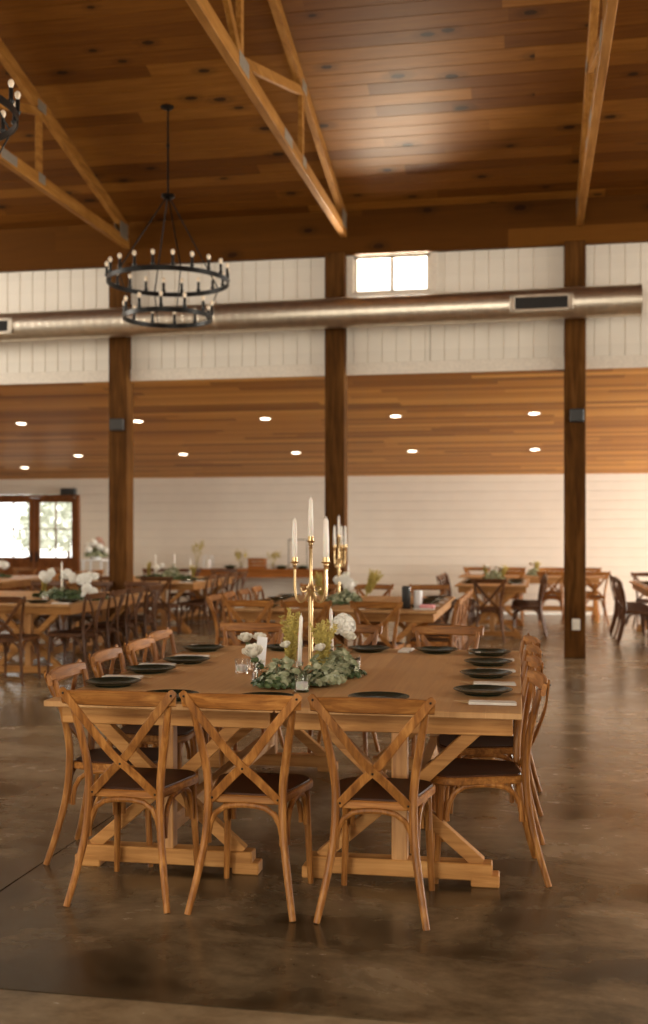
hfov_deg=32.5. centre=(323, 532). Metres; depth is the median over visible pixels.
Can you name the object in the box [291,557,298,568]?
candle cup
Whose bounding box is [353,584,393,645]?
chair
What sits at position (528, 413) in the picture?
recessed light
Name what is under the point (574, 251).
column
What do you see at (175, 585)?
table
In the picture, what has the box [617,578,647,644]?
chair
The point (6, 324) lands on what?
air register
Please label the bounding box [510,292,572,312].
air register
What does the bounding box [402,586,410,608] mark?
tumbler
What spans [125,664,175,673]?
dinner plate
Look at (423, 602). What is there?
dinner plate
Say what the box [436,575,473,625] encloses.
chair
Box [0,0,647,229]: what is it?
ceiling
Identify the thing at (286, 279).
wall
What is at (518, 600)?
chair
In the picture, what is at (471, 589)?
chair
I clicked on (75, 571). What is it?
chair
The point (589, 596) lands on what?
chair
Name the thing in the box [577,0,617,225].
roof truss
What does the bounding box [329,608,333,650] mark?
taper candle
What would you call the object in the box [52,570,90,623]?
chair
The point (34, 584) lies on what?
chair
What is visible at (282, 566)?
bowl
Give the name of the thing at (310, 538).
candle cup
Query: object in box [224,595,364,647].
table
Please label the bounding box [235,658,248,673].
glass
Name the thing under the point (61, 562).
taper candle
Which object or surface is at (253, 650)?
bud vase
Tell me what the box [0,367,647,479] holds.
ceiling
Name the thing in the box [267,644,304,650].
dinner plate
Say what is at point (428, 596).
dinner plate
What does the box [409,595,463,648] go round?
chair
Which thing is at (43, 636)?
table
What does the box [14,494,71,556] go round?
leafy tree
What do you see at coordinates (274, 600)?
dinner plate
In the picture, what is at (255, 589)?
chair
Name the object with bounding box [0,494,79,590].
door
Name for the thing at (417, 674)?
table
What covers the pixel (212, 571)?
chair
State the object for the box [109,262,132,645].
column
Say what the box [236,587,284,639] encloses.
chair
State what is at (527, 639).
chair
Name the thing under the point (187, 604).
chair
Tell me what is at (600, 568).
chair
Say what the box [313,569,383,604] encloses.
flower arrangement
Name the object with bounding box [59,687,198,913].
chair
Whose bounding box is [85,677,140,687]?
dinner plate
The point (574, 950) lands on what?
floor
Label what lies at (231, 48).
roof truss
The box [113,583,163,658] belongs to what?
chair
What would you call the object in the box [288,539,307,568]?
sign frame
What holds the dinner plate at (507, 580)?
on the table at (510, 590)
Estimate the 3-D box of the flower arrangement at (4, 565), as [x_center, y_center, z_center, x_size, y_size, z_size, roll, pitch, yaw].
[-5.675,0.586,18.379,1.104,0.326,0.421,0,0,9]
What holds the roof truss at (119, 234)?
attached to the ceiling at (417, 103)
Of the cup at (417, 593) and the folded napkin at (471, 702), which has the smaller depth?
the folded napkin at (471, 702)
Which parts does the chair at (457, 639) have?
seat frame, leg, leg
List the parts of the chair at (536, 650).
leg, leg, rail, leg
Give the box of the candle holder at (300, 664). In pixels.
[296,661,302,671]
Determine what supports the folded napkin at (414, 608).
on the table at (410, 616)
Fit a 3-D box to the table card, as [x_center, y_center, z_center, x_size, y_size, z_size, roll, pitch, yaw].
[-0.335,0.644,5.927,0.035,0.190,0.106,0,0,35]
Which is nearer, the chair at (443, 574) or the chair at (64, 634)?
the chair at (64, 634)
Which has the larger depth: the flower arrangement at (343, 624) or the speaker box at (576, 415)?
the speaker box at (576, 415)
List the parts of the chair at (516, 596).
rail, leg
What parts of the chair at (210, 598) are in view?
rail, leg, leg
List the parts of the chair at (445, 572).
leg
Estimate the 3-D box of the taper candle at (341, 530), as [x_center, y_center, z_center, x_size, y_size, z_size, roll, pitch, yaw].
[0.189,0.032,11.958,0.027,0.238,0.026,0,0,11]
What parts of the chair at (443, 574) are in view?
leg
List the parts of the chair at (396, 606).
leg, rail, seat, leg, seat frame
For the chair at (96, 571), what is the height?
0.886 m
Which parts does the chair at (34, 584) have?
rail, leg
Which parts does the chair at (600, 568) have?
rail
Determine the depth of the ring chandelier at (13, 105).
7.73 m
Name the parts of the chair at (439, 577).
leg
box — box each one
[60,488,76,494]
[110,418,123,430]
[570,408,583,421]
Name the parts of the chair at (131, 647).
leg, rail, leg, leg, leg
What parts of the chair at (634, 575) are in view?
leg, rail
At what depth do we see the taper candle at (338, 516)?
11.87 m
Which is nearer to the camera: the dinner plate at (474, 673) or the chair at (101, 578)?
the dinner plate at (474, 673)
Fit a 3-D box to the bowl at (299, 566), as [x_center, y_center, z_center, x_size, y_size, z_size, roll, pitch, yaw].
[-0.413,0.642,20.894,0.278,0.074,0.220,0,0,24]
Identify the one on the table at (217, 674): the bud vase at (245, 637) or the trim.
the bud vase at (245, 637)
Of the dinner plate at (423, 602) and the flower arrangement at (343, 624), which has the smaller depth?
the flower arrangement at (343, 624)
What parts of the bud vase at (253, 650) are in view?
flower stem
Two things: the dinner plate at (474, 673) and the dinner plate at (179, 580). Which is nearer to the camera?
the dinner plate at (474, 673)
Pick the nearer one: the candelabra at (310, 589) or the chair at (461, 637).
the candelabra at (310, 589)
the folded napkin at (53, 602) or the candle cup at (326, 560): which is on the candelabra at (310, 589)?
the candle cup at (326, 560)
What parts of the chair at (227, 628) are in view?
leg, rail, leg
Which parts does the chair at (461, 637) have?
leg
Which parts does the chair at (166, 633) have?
rail, leg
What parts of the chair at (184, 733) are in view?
leg, rail, leg, seat, seat frame, leg, leg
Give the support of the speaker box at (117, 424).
attached to the column at (120, 384)
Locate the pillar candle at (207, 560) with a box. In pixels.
[206,559,209,567]
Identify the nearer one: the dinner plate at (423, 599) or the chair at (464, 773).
the chair at (464, 773)
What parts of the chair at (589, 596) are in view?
seat frame, rail, leg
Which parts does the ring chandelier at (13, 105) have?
hanging rod, rod, bulb, bulb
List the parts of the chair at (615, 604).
leg, leg, seat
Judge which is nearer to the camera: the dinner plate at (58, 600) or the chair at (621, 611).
the dinner plate at (58, 600)
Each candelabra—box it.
[291,536,330,672]
[332,535,346,592]
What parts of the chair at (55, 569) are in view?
rail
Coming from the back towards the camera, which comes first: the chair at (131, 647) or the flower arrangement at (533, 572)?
the flower arrangement at (533, 572)
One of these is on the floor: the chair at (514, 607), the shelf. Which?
the chair at (514, 607)
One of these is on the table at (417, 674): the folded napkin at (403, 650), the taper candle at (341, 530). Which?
the folded napkin at (403, 650)
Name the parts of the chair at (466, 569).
rail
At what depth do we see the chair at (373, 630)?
7.60 m
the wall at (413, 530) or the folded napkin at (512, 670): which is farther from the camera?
the wall at (413, 530)
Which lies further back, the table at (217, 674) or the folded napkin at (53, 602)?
the folded napkin at (53, 602)
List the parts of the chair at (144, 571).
rail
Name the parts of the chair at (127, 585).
leg, seat, rail, leg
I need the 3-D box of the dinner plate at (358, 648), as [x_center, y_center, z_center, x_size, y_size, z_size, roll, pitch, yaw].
[0.279,0.727,6.940,0.272,0.026,0.272,0,0,11]
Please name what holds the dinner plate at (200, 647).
on the table at (217, 674)
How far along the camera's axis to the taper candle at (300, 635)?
5.63 m
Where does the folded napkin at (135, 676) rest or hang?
on the table at (217, 674)
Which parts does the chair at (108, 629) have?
leg, seat frame, seat, leg, rail, leg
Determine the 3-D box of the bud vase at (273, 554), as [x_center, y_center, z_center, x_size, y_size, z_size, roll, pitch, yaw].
[-0.947,0.508,21.031,0.262,0.342,0.142,0,0,-3]
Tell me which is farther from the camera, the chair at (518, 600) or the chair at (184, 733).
the chair at (518, 600)
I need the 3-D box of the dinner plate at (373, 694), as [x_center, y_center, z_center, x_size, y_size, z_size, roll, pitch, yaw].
[0.240,0.727,4.871,0.272,0.026,0.272,0,0,11]
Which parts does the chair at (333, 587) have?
rail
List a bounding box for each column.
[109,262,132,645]
[325,252,347,646]
[564,240,585,657]
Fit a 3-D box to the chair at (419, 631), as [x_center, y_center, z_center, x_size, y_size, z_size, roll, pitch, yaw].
[0.793,1.062,7.285,0.497,0.886,0.521,0,0,11]
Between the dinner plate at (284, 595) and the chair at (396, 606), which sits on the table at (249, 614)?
the dinner plate at (284, 595)
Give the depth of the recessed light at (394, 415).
16.14 m
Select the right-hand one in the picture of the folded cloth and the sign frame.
the folded cloth
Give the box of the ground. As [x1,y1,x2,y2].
[149,608,612,614]
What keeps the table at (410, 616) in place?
on the floor
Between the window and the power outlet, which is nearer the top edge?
the window
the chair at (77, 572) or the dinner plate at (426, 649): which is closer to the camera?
the dinner plate at (426, 649)
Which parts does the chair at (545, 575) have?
seat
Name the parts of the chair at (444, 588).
rail, seat, leg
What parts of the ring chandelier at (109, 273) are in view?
rod, hanging rod, hanging rod, down rod, hanging rod, rod, hanging rod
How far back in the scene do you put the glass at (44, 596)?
12.10 m
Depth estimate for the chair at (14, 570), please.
20.04 m
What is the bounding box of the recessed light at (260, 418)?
[259,417,270,419]
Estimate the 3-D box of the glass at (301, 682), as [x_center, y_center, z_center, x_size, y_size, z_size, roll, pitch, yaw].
[-0.102,0.702,5.170,0.072,0.075,0.072,0,0,11]
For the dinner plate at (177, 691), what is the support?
on the table at (217, 674)
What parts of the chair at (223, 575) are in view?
leg, leg, leg, rail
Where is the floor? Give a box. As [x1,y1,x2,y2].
[0,609,647,1023]
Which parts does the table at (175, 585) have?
post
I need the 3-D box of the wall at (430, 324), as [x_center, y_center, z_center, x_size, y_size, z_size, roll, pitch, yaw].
[1.353,-2.750,13.830,22.500,1.540,0.040,0,0,11]
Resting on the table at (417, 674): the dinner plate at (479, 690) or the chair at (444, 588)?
the dinner plate at (479, 690)
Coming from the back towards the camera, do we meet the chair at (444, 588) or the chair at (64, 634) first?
the chair at (444, 588)
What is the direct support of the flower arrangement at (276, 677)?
on the table at (217, 674)
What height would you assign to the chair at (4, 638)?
0.886 m
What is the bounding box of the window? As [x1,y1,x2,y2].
[346,252,436,296]
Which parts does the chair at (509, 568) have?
rail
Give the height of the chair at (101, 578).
0.886 m
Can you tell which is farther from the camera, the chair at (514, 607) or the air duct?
the chair at (514, 607)
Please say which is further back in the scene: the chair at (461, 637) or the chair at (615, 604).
the chair at (615, 604)
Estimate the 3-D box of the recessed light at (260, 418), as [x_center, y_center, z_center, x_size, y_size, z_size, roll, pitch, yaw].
[-0.873,-1.698,16.492,0.190,0.031,0.189,0,0,3]
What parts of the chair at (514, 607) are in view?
leg, seat frame, seat, leg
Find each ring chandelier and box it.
[0,79,20,152]
[104,104,229,327]
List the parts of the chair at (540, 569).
rail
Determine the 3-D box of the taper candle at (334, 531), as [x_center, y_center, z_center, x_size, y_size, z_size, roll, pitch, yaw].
[0.111,0.032,11.808,0.027,0.238,0.026,0,0,11]
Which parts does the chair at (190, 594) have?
seat, seat frame, rail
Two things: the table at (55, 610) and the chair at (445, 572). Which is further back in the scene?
the chair at (445, 572)
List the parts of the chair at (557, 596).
rail, leg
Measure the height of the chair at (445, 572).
0.886 m
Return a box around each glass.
[42,594,48,599]
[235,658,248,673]
[294,675,309,692]
[352,654,360,668]
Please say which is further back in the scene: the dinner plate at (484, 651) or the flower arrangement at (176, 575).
the flower arrangement at (176, 575)
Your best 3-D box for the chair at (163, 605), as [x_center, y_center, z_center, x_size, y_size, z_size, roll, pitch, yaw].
[-2.372,1.062,16.181,0.497,0.886,0.521,0,0,9]
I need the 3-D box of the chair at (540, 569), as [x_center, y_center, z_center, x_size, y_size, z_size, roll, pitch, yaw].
[4.079,1.062,19.883,0.497,0.886,0.521,0,0,9]
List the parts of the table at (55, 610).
post, post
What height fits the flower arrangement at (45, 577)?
0.352 m
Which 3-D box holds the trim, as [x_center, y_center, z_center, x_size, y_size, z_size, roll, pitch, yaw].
[1.340,-2.057,13.759,22.500,0.150,0.024,0,0,11]
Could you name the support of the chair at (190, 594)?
on the floor
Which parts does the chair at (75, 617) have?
leg, seat frame, seat, rail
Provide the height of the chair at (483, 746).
0.886 m
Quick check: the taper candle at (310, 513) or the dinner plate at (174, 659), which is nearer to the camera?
the taper candle at (310, 513)
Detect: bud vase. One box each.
[191,540,204,567]
[235,549,248,568]
[237,632,266,669]
[241,643,264,681]
[267,551,280,568]
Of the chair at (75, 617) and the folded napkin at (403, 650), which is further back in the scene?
the chair at (75, 617)
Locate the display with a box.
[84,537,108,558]
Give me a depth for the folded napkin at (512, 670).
5.92 m
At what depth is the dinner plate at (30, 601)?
11.70 m
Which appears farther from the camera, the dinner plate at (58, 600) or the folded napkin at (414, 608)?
the dinner plate at (58, 600)
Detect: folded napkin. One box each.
[51,602,71,603]
[102,675,143,678]
[138,663,175,665]
[175,654,209,656]
[398,648,413,652]
[413,608,434,609]
[468,700,516,705]
[473,681,515,685]
[477,668,515,672]
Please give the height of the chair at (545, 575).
0.886 m
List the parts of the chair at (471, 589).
seat, leg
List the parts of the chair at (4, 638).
leg, rail, seat, seat frame, leg, leg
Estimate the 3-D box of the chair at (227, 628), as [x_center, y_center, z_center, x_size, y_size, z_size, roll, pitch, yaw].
[-0.533,1.062,7.537,0.497,0.886,0.521,0,0,11]
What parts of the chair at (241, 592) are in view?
rail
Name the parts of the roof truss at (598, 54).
connector plate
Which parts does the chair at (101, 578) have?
rail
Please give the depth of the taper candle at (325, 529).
5.79 m
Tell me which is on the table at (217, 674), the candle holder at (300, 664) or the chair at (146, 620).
the candle holder at (300, 664)
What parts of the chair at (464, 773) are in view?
leg, leg, seat frame, seat, leg, rail, leg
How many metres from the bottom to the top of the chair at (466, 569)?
0.886 m
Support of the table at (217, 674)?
on the floor
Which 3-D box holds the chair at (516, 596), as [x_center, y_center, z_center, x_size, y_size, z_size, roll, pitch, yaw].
[3.106,1.062,18.500,0.497,0.886,0.521,0,0,10]
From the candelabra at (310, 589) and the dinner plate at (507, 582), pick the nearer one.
the candelabra at (310, 589)
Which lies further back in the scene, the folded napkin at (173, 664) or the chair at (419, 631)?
the chair at (419, 631)
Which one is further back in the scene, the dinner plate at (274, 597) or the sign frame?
the sign frame
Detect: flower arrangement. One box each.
[0,560,12,577]
[32,568,107,600]
[136,561,196,579]
[250,607,346,688]
[309,613,366,677]
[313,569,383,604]
[481,564,508,579]
[526,561,542,575]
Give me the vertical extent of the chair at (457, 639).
0.886 m
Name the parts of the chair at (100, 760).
leg, rail, leg, seat frame, seat, leg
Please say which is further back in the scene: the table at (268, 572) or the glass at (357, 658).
the table at (268, 572)
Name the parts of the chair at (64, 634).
leg, leg, seat frame, seat, leg, rail, leg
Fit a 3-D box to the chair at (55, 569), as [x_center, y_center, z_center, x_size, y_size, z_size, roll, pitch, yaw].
[-4.808,1.062,19.708,0.497,0.886,0.521,0,0,11]
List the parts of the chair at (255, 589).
rail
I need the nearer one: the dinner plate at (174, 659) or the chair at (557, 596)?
the dinner plate at (174, 659)
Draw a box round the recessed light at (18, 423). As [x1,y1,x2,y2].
[15,422,26,424]
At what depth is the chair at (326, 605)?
10.26 m
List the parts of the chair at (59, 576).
leg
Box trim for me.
[0,355,647,384]
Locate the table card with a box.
[257,636,266,671]
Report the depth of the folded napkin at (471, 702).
4.77 m
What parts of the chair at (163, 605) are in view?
rail, seat frame, leg, leg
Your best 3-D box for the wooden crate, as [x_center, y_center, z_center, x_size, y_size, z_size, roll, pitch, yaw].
[-1.271,0.580,21.128,0.320,0.200,0.212,0,0,11]
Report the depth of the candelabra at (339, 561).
11.87 m
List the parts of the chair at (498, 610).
leg, rail, seat frame, seat, leg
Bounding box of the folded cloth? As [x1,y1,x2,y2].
[419,604,435,607]
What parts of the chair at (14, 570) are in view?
rail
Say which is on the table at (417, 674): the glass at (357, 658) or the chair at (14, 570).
the glass at (357, 658)
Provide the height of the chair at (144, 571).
0.886 m
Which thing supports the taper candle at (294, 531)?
on the candelabra at (310, 589)
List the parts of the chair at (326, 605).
rail, seat, leg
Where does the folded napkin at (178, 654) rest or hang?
on the table at (217, 674)
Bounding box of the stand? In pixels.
[80,559,108,591]
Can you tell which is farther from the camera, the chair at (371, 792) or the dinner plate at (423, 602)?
the dinner plate at (423, 602)
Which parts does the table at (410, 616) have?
post, post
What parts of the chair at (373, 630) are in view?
leg, leg, rail, leg, leg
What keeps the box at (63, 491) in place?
attached to the wall at (413, 530)
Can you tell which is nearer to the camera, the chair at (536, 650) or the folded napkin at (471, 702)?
the folded napkin at (471, 702)
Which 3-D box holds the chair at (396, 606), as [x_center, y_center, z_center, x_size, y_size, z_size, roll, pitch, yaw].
[0.523,1.062,10.369,0.497,0.886,0.521,0,0,12]
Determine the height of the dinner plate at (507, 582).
0.026 m
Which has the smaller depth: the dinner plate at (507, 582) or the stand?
the dinner plate at (507, 582)
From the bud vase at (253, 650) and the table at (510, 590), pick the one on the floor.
the table at (510, 590)
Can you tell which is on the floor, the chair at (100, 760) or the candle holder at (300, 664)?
the chair at (100, 760)
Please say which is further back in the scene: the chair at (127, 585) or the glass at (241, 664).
the chair at (127, 585)
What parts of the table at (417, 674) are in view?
post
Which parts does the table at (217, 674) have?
post, post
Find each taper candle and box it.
[61,562,62,586]
[292,518,296,556]
[297,613,302,661]
[308,497,312,535]
[323,516,327,556]
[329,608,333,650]
[333,525,335,544]
[338,516,339,534]
[340,525,342,544]
[344,526,345,544]
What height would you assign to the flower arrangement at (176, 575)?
0.310 m
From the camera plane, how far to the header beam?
13.88 m
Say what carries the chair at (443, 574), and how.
on the floor
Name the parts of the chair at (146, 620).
seat frame, seat, leg, rail, leg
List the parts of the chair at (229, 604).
leg, rail, seat, leg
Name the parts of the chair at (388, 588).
seat frame, rail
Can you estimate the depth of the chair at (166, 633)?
7.20 m
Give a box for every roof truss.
[0,38,129,248]
[185,0,346,237]
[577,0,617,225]
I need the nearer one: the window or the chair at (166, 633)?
the chair at (166, 633)
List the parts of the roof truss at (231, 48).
connector plate, connector plate, connector plate, connector plate, connector plate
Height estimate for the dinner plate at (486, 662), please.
0.026 m
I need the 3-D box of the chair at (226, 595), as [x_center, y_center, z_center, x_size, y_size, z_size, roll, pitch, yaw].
[-0.787,1.062,11.751,0.521,0.886,0.497,0,0,8]
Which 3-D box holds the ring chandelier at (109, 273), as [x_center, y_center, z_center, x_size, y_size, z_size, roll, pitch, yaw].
[-1.687,-3.463,12.001,1.343,2.325,1.343,0,0,11]
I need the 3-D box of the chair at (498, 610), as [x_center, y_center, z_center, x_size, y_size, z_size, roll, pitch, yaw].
[2.302,1.062,15.446,0.497,0.886,0.521,0,0,10]
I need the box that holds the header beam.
[0,194,647,272]
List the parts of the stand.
leg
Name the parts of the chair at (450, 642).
seat frame, seat, leg, leg, rail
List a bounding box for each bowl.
[223,565,237,568]
[274,565,287,568]
[296,565,308,568]
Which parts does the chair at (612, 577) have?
leg, seat, leg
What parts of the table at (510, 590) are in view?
post, post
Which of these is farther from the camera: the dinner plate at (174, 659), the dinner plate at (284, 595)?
the dinner plate at (284, 595)
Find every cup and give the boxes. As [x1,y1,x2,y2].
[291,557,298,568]
[307,536,314,547]
[321,557,329,569]
[413,590,421,607]
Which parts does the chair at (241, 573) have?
leg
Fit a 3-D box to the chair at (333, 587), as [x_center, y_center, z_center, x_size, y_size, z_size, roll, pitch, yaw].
[-0.094,1.062,13.449,0.497,0.886,0.521,0,0,9]
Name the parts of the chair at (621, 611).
leg, leg, seat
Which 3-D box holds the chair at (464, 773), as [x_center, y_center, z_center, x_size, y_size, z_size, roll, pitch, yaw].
[0.722,1.062,4.928,0.521,0.886,0.497,0,0,3]
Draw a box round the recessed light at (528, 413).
[527,412,540,414]
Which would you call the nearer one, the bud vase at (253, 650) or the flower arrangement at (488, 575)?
the bud vase at (253, 650)
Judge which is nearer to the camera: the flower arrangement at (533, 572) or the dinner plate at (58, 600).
the dinner plate at (58, 600)
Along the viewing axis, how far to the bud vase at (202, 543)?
21.32 m
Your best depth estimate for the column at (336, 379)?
13.84 m
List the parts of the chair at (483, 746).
leg, seat frame, seat, leg, leg, rail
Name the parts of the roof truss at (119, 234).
connector plate, connector plate, connector plate, connector plate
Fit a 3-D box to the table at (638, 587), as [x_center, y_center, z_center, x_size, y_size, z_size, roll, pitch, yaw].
[4.993,1.120,15.847,1.038,0.760,2.460,0,0,11]
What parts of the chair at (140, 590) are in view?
seat frame, seat, leg, rail, leg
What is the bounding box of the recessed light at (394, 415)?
[389,414,401,417]
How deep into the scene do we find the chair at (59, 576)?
16.23 m
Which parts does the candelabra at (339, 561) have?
stem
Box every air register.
[0,318,12,334]
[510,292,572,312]
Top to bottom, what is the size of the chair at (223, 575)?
0.886 m
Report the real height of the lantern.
0.303 m
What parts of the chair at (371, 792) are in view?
leg, leg, rail, seat, seat frame, leg, leg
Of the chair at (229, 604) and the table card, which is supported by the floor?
the chair at (229, 604)
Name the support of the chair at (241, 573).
on the floor
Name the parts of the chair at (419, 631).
leg, leg, rail, leg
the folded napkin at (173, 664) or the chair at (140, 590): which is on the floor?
the chair at (140, 590)
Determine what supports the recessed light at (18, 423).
in the ceiling at (461, 423)
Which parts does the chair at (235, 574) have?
leg, leg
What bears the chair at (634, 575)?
on the floor
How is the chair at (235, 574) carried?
on the floor
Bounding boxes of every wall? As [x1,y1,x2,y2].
[0,242,647,384]
[0,473,647,613]
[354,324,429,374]
[430,324,430,360]
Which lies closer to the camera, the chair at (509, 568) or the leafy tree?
the chair at (509, 568)
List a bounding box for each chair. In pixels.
[0,596,40,685]
[12,567,37,590]
[18,580,66,643]
[37,571,75,627]
[43,659,158,866]
[45,572,59,630]
[46,568,71,589]
[47,591,106,678]
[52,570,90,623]
[58,575,96,629]
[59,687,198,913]
[66,581,112,651]
[67,569,103,620]
[72,588,126,670]
[88,644,198,824]
[92,586,145,658]
[97,576,135,634]
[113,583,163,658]
[116,581,160,649]
[123,635,223,766]
[140,576,178,636]
[142,568,167,613]
[145,627,237,750]
[169,568,201,614]
[179,574,217,633]
[179,690,313,921]
[191,572,228,629]
[202,571,238,626]
[205,568,237,620]
[206,593,253,645]
[208,621,287,748]
[214,570,247,621]
[222,590,274,645]
[222,599,276,645]
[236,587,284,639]
[251,585,286,622]
[280,600,335,646]
[300,583,337,647]
[307,622,382,755]
[307,694,435,930]
[349,601,404,648]
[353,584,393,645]
[409,584,449,645]
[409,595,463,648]
[411,624,484,758]
[424,592,466,649]
[427,666,551,887]
[428,587,472,649]
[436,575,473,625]
[436,652,545,844]
[440,573,475,623]
[444,572,475,623]
[449,642,543,816]
[455,633,541,791]
[459,590,470,647]
[463,567,489,604]
[471,578,506,642]
[498,571,525,622]
[499,567,525,614]
[511,576,547,638]
[512,573,546,629]
[512,574,546,632]
[537,571,563,624]
[538,567,563,611]
[586,567,601,615]
[586,571,610,625]
[609,574,644,633]
[610,576,647,635]
[613,577,647,640]
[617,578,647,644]
[631,572,647,627]
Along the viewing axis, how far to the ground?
22.20 m
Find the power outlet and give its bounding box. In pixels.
[572,619,579,629]
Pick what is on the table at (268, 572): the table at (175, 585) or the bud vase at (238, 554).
the bud vase at (238, 554)
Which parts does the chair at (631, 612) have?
leg, leg, seat frame, seat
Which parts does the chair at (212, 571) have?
rail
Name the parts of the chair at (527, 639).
leg, rail, leg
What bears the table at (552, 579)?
on the floor
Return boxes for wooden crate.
[248,558,266,568]
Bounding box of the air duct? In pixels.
[0,283,642,341]
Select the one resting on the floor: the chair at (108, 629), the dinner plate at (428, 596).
the chair at (108, 629)
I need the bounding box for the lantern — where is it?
[203,553,213,568]
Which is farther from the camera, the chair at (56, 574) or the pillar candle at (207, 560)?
the pillar candle at (207, 560)
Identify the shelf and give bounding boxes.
[80,559,108,560]
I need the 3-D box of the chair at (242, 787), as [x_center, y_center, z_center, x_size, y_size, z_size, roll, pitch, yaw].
[-0.284,1.062,4.563,0.497,0.886,0.521,0,0,11]
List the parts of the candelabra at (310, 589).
arm, stem, arm, arm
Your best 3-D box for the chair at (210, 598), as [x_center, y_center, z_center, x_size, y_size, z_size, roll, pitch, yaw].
[-0.890,1.062,11.212,0.521,0.886,0.497,0,0,10]
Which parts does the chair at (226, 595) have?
rail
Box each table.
[0,575,60,618]
[0,591,57,651]
[0,592,149,674]
[44,646,353,874]
[66,576,166,627]
[133,576,233,633]
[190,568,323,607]
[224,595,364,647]
[275,649,521,887]
[329,596,454,647]
[455,578,529,638]
[458,574,604,622]
[629,581,647,630]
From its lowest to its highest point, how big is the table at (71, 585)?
0.760 m
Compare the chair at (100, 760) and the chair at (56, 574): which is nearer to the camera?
the chair at (100, 760)
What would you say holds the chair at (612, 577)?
on the floor
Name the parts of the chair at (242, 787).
leg, leg, rail, seat, seat frame, leg, leg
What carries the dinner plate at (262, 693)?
on the table at (217, 674)
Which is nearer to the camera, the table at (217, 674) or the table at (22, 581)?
the table at (217, 674)
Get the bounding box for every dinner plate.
[27,600,50,602]
[55,599,79,602]
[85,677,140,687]
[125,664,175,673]
[148,689,198,701]
[163,656,209,663]
[179,580,196,581]
[182,644,224,651]
[242,692,293,695]
[259,599,278,602]
[267,596,290,599]
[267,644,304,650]
[278,594,300,596]
[347,645,389,652]
[348,691,409,698]
[415,646,458,653]
[422,598,442,600]
[422,601,438,604]
[425,595,447,597]
[453,684,512,696]
[459,669,512,678]
[464,658,511,666]
[466,648,510,655]
[507,580,524,581]
[507,582,523,583]
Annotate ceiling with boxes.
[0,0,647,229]
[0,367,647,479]
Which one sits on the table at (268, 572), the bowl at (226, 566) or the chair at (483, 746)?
the bowl at (226, 566)
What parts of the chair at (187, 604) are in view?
leg, seat, seat frame, leg, rail, leg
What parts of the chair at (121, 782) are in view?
leg, leg, rail, seat frame, seat, leg, leg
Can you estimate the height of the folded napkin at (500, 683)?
0.011 m

